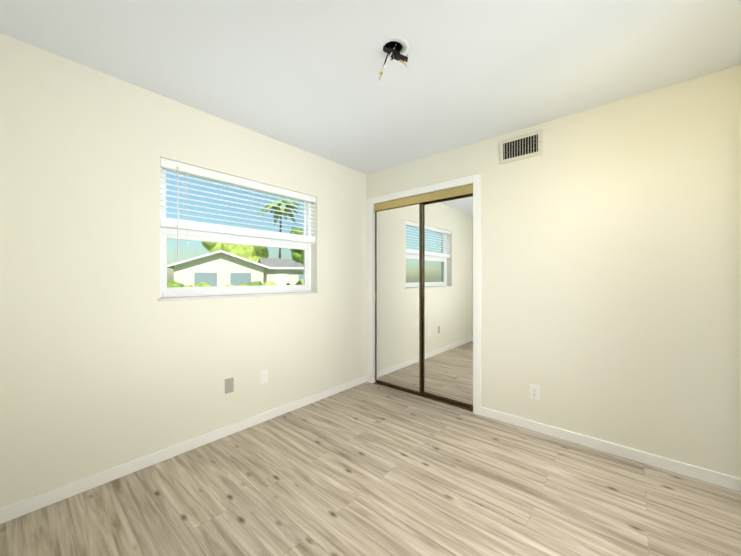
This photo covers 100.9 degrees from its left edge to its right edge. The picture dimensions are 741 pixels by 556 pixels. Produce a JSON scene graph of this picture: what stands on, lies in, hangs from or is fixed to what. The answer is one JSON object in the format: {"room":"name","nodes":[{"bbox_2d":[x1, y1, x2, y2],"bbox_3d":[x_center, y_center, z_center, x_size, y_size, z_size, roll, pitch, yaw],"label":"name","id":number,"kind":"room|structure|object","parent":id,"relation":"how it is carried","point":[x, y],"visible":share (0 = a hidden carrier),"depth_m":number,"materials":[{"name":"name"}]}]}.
{"room":"empty bedroom","nodes":[
{"label":"empty bedroom","id":0,"kind":"room"},
{"bbox_2d":[0,33,366,507],"bbox_3d":[-1.082,0.001,2.558,0.200,2.440,3.190,0,0,41],"label":"wall","id":1,"kind":"structure","parent":0,"point":[108,360],"depth_m":1.89,"materials":[{"name":"white paint"}]},
{"bbox_2d":[0,376,366,523],"bbox_3d":[-1.006,1.183,2.482,0.015,0.075,2.934,0,0,41],"label":"baseboard","id":2,"kind":"structure","parent":1,"relation":"attached to","point":[28,505],"depth_m":1.97,"materials":[{"name":"white paint"}]},
{"bbox_2d":[225,377,233,393],"bbox_3d":[-1.104,0.839,2.386,0.009,0.116,0.072,0,0,41],"label":"electrical outlet","id":3,"kind":"object","parent":1,"relation":"attached to","point":[229,385],"visible":1,"depth_m":2.38,"materials":[{"name":"grey plastic"}]},
{"bbox_2d":[160,167,310,297],"bbox_3d":[-1.057,-0.336,2.619,0.060,0.946,1.335,0,0,41],"label":"window","id":4,"kind":"structure","parent":1,"relation":"in","point":[171,233],"depth_m":2.48,"materials":[{"name":"white plastic"}]},
{"bbox_2d":[160,158,315,261],"bbox_3d":[-0.990,-0.458,2.561,0.082,0.698,1.323,0,0,41],"label":"window blind","id":5,"kind":"object","parent":4,"relation":"attached to","point":[178,224],"visible":0.9,"depth_m":2.40,"materials":[{"name":"white plastic"}]},
{"bbox_2d":[158,291,318,300],"bbox_3d":[-1.022,0.146,2.588,0.172,0.018,1.359,0,0,41],"label":"window sill","id":6,"kind":"structure","parent":1,"relation":"attached to","point":[222,296],"depth_m":2.39,"materials":[{"name":"stone"}]},
{"bbox_2d":[260,369,267,383],"bbox_3d":[-0.910,0.841,2.611,0.009,0.116,0.072,0,0,41],"label":"electrical outlet","id":7,"kind":"object","parent":1,"relation":"attached to","point":[263,376],"visible":1,"depth_m":2.61,"materials":[{"name":"white plastic"}]},
{"bbox_2d":[0,382,740,555],"bbox_3d":[0.340,1.271,1.927,3.180,0.100,4.090,0,0,41],"label":"floor","id":8,"kind":"structure","parent":0,"point":[368,469],"depth_m":1.69,"materials":[{"name":"beige laminate"}]},
{"bbox_2d":[0,0,740,174],"bbox_3d":[0.046,-1.269,1.585,3.180,0.100,3.190,0,0,41],"label":"ceiling","id":9,"kind":"structure","parent":0,"point":[304,75],"depth_m":1.69,"materials":[{"name":"white paint"}]},
{"bbox_2d":[377,35,408,61],"bbox_3d":[0.118,-1.217,1.622,0.172,0.123,0.172,0,0,41],"label":"junction box","id":10,"kind":"object","parent":9,"relation":"attached to","point":[384,49],"visible":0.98,"depth_m":1.62,"materials":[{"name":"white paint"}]},
{"bbox_2d":[379,41,406,79],"bbox_3d":[0.117,-1.148,1.609,0.119,0.206,0.124,0,0,41],"label":"wires","id":11,"kind":"object","parent":10,"relation":"hanging from","point":[400,60],"visible":0.77,"depth_m":1.61,"materials":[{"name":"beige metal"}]},
{"bbox_2d":[367,65,740,477],"bbox_3d":[1.079,0.001,2.722,2.860,2.440,0.120,0,0,41],"label":"wall","id":12,"kind":"structure","parent":0,"point":[610,272],"depth_m":2.09,"materials":[{"name":"white paint"}]},
{"bbox_2d":[374,184,472,410],"bbox_3d":[0.519,0.180,3.199,1.190,2.080,0.088,0,0,41],"label":"track","id":13,"kind":"object","parent":12,"relation":"attached to","point":[448,193],"visible":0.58,"depth_m":3.09,"materials":[{"name":"gold metal"}]},
{"bbox_2d":[375,203,420,393],"bbox_3d":[0.291,0.195,3.371,0.611,2.008,0.026,0,0,41],"label":"mirrored closet door","id":14,"kind":"structure","parent":13,"relation":"attached to","point":[398,297],"depth_m":3.35,"materials":[{"name":"silver metal"}]},
{"bbox_2d":[421,193,472,406],"bbox_3d":[0.741,0.195,3.030,0.626,2.008,0.026,0,0,41],"label":"mirrored closet door","id":15,"kind":"structure","parent":13,"relation":"attached to","point":[446,298],"depth_m":3.01,"materials":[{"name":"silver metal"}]},
{"bbox_2d":[366,173,480,414],"bbox_3d":[0.507,0.145,3.204,1.356,2.150,0.136,0,0,41],"label":"trim","id":16,"kind":"structure","parent":12,"relation":"attached to","point":[475,180],"depth_m":2.94,"materials":[{"name":"white paint"}]},
{"bbox_2d":[500,129,541,163],"bbox_3d":[1.226,-1.070,2.505,0.325,0.198,0.014,0,0,41],"label":"air vent","id":17,"kind":"object","parent":12,"relation":"in","point":[524,146],"visible":1,"depth_m":2.50,"materials":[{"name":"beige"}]},
{"bbox_2d":[530,384,539,399],"bbox_3d":[1.309,0.911,2.438,0.072,0.116,0.009,0,0,41],"label":"electrical outlet","id":18,"kind":"object","parent":12,"relation":"attached to","point":[535,392],"visible":1,"depth_m":2.43,"materials":[{"name":"white plastic"}]},
{"bbox_2d":[481,407,739,491],"bbox_3d":[1.551,1.183,2.228,1.500,0.075,0.012,0,0,41],"label":"baseboard","id":19,"kind":"structure","parent":12,"relation":"attached to","point":[723,480],"depth_m":2.07,"materials":[{"name":"white paint"}]},
{"bbox_3d":[1.205,0.001,0.586,0.120,2.440,3.190,0,0,41],"label":"wall","id":20,"kind":"structure","parent":0,"visible":0},
{"bbox_2d":[740,157,740,493],"bbox_3d":[1.823,0.166,1.315,0.136,2.110,0.960,0,0,41],"label":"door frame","id":21,"kind":"structure","parent":20,"relation":"attached to","point":[740,325],"depth_m":1.72,"materials":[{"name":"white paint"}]},
{"label":"outside","id":22,"kind":"structure","parent":0,"visible":0},
{"bbox_3d":[-46.613,1.760,56.952,139.800,0.200,200.000,0,0,41],"label":"lawn","id":23,"kind":"structure","parent":22,"visible":0},
{"bbox_2d":[167,250,303,285],"bbox_3d":[-9.445,-0.308,31.315,17.750,3.930,9.900,0,0,-24],"label":"house","id":24,"kind":"structure","parent":23,"relation":"on","point":[200,265],"depth_m":25.42,"materials":[{"name":"beige paint"}]},
{"bbox_2d":[202,241,268,262],"bbox_3d":[-16.489,-2.319,38.513,8.197,7.949,8.075,0,0,41],"label":"tree","id":25,"kind":"object","parent":23,"relation":"on","point":[258,251],"depth_m":36.35,"materials":[{"name":"green plant"}]},
{"bbox_2d":[167,279,303,286],"bbox_3d":[-8.444,0.861,26.139,15.735,1.510,3.139,0,0,-24],"label":"bushes","id":26,"kind":"object","parent":23,"relation":"on","point":[257,283],"depth_m":23.99,"materials":[{"name":"green plant"}]},
{"bbox_2d":[258,199,302,258],"bbox_3d":[-10.929,-4.036,37.222,5.998,11.360,5.870,0,0,41],"label":"palm tree","id":27,"kind":"object","parent":23,"relation":"on","point":[280,209],"depth_m":38.04,"materials":[{"name":"green plant"}]},
{"bbox_2d":[290,227,303,264],"bbox_3d":[-5.303,-1.174,23.739,3.236,5.665,2.589,0,0,41],"label":"tree","id":28,"kind":"object","parent":23,"relation":"on","point":[296,253],"depth_m":22.88,"materials":[{"name":"green plant"}]}
]}

